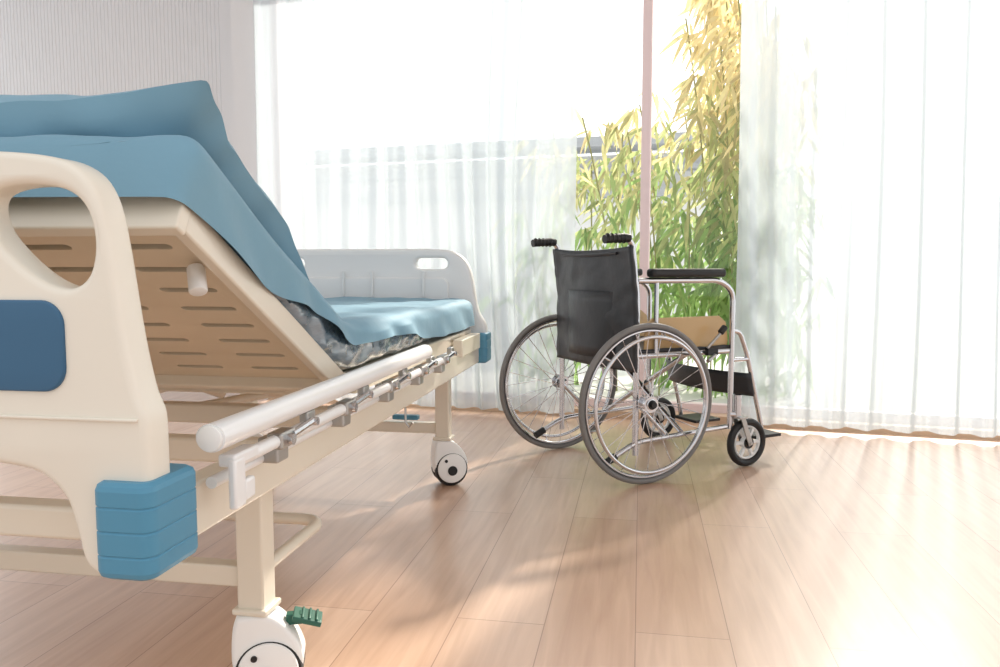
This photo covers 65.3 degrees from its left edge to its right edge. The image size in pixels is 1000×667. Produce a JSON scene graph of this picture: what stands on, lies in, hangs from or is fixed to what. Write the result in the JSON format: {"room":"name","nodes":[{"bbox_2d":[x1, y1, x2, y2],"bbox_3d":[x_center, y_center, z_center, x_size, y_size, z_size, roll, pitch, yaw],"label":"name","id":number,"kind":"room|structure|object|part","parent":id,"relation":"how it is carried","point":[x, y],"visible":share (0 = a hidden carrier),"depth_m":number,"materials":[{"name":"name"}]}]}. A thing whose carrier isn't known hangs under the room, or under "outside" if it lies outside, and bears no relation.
{"room":"care facility","nodes":[
{"label":"care facility","id":0,"kind":"room"},
{"bbox_2d":[0,0,233,147],"bbox_3d":[-2.838,-1.092,5.692,2.860,2.850,0.004,1,5,17],"label":"wall","id":1,"kind":"structure","parent":0,"point":[71,47],"depth_m":5.59,"materials":[{"name":"white paint"}]},
{"bbox_2d":[230,0,267,398],"bbox_3d":[-1.462,-1.034,4.999,0.180,2.850,0.520,1,5,17],"label":"wall","id":2,"kind":"structure","parent":0,"point":[242,22],"depth_m":4.71,"materials":[{"name":"white paint"}]},
{"bbox_2d":[268,398,999,439],"bbox_3d":[2.393,0.476,3.807,7.960,0.040,0.220,1,5,17],"label":"trim","id":3,"kind":"structure","parent":2,"relation":"attached to","point":[723,417],"depth_m":4.07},
{"bbox_2d":[0,391,999,666],"bbox_3d":[-0.036,0.726,1.074,12.727,0.001,10.436,0,5,0],"label":"floor","id":4,"kind":"structure","parent":0,"point":[830,548],"depth_m":2.13,"materials":[{"name":"laminate"}]},
{"bbox_2d":[0,80,490,666],"bbox_3d":[-0.741,0.093,2.112,1.126,1.087,2.274,1,5,9],"label":"hospital bed","id":5,"kind":"object","parent":4,"relation":"on","point":[141,257],"visible":1,"depth_m":1.17,"materials":[{"name":"beige plastic"}]},
{"bbox_3d":[-0.921,0.030,1.024,1.030,0.520,0.052,1,5,9],"label":"headboard","id":6,"kind":"part","parent":5,"relation":"part of","materials":[{"name":"beige plastic"}]},
{"bbox_2d":[0,80,308,279],"bbox_3d":[-0.825,-0.228,1.385,0.884,0.329,0.373,1,5,9],"label":"pillow","id":7,"kind":"object","parent":5,"relation":"on","point":[246,237],"depth_m":1.18,"materials":[{"name":"blue fabric"}]},
{"bbox_3d":[-0.847,-0.043,1.464,0.920,0.332,0.593,1,5,9],"label":"backrest panel","id":8,"kind":"part","parent":5,"relation":"part of","materials":[{"name":"beige plastic"}]},
{"bbox_3d":[-0.848,-0.036,1.458,0.940,0.380,0.638,1,5,9],"label":"backrest frame","id":9,"kind":"part","parent":5,"relation":"part of","materials":[{"name":"beige paint"}]},
{"bbox_3d":[-0.744,0.156,2.099,0.990,0.075,2.160,1,5,9],"label":"frame","id":10,"kind":"part","parent":5,"relation":"part of","materials":[{"name":"beige paint"}]},
{"bbox_2d":[231,606,305,666],"bbox_3d":[-0.438,0.582,1.480,0.130,0.128,0.070,-1,5,-11],"label":"hood","id":11,"kind":"object","parent":5,"relation":"attached to","point":[268,636],"depth_m":1.44,"materials":[{"name":"white plastic"}]},
{"bbox_3d":[-0.288,0.092,1.542,0.042,0.038,1.073,1,5,9],"label":"rail","id":12,"kind":"part","parent":5,"relation":"part of","materials":[{"name":"white metal"}]},
{"bbox_3d":[-0.660,0.066,2.464,0.972,0.073,1.340,1,5,9],"label":"deck frame","id":13,"kind":"part","parent":5,"relation":"part of","materials":[{"name":"beige paint"}]},
{"bbox_3d":[-0.733,-0.151,2.123,0.940,0.407,1.937,1,5,9],"label":"mattress","id":14,"kind":"part","parent":5,"relation":"part of","materials":[{"name":"fabric"}]},
{"bbox_3d":[-0.268,0.134,1.732,0.047,0.047,1.360,1,5,9],"label":"rail","id":15,"kind":"part","parent":5,"relation":"part of","materials":[{"name":"white metal"}]},
{"bbox_3d":[-0.567,-0.137,3.135,0.740,0.175,0.020,1,5,9],"label":"footboard panel","id":16,"kind":"part","parent":5,"relation":"part of","materials":[{"name":"grey plastic"}]},
{"bbox_3d":[-0.562,-0.117,3.164,1.036,0.449,0.050,1,5,9],"label":"footboard","id":17,"kind":"part","parent":5,"relation":"part of","materials":[{"name":"grey plastic"}]},
{"bbox_2d":[430,440,466,471],"bbox_3d":[-0.193,0.459,2.945,0.130,0.128,0.070,-2,5,-19],"label":"hood","id":18,"kind":"object","parent":5,"relation":"attached to","point":[446,455],"depth_m":2.90,"materials":[{"name":"white plastic"}]},
{"bbox_2d":[499,233,780,483],"bbox_3d":[0.613,0.066,3.300,1.055,0.942,0.724,-2,5,-26],"label":"wheelchair","id":19,"kind":"object","parent":4,"relation":"on","point":[601,323],"visible":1,"depth_m":3.10,"materials":[{"name":"silver metal"}]},
{"bbox_3d":[0.506,0.009,3.568,0.805,0.860,0.071,-2,5,-25],"label":"frame","id":20,"kind":"part","parent":19,"relation":"part of","materials":[{"name":"silver metal"}]},
{"bbox_3d":[0.764,0.052,3.048,0.805,0.860,0.071,-2,5,-27],"label":"frame","id":21,"kind":"part","parent":19,"relation":"part of","materials":[{"name":"silver metal"}]},
{"bbox_3d":[0.856,0.026,3.079,0.080,0.120,0.045,-2,5,-26],"label":"brake knob","id":22,"kind":"part","parent":19,"relation":"part of","materials":[{"name":"black plastic"}]},
{"bbox_3d":[0.497,-2.310,2.570,11.689,0.100,7.041,0,5,0],"label":"ceiling","id":23,"kind":"structure","parent":0,"visible":0},
{"bbox_2d":[253,0,577,413],"bbox_3d":[-0.537,-0.984,4.361,1.963,2.790,0.102,2,5,18],"label":"curtain","id":24,"kind":"object","parent":23,"relation":"hanging from","point":[451,125],"visible":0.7,"depth_m":4.29,"materials":[{"name":"white fabric"}]},
{"bbox_2d":[733,0,999,437],"bbox_3d":[2.984,-0.894,3.284,3.801,2.790,0.125,1,5,17],"label":"curtain","id":25,"kind":"object","parent":23,"relation":"hanging from","point":[868,277],"visible":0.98,"depth_m":3.68,"materials":[{"name":"white fabric"}]},
{"bbox_3d":[2.416,-2.236,3.656,7.676,0.230,2.538,0,5,0],"label":"lintel","id":26,"kind":"object","parent":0,"visible":0},
{"bbox_2d":[574,0,726,413],"bbox_3d":[1.882,-0.842,3.874,6.900,2.585,0.060,1,5,17],"label":"frame","id":27,"kind":"object","parent":26,"relation":"attached to","point":[648,5],"visible":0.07,"depth_m":4.18,"materials":[{"name":"white metal"}]},
{"label":"outside","id":28,"kind":"structure","parent":0,"visible":0},
{"bbox_2d":[574,354,727,402],"bbox_3d":[3.221,0.027,9.990,20.558,0.001,16.203,0,5,0],"label":"ground","id":29,"kind":"structure","parent":28,"point":[623,377],"depth_m":5.65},
{"bbox_2d":[575,131,720,315],"bbox_3d":[-0.950,-1.259,10.606,7.800,2.460,0.700,1,5,17],"label":"neighbouring house","id":30,"kind":"structure","parent":29,"relation":"on","point":[595,142],"depth_m":9.79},
{"bbox_2d":[574,0,741,397],"bbox_3d":[1.115,-1.030,5.573,2.372,3.240,1.757,1,5,17],"label":"bamboo","id":31,"kind":"object","parent":29,"relation":"on","point":[723,167],"visible":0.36,"depth_m":5.25,"materials":[{"name":"green plant"}]}
]}

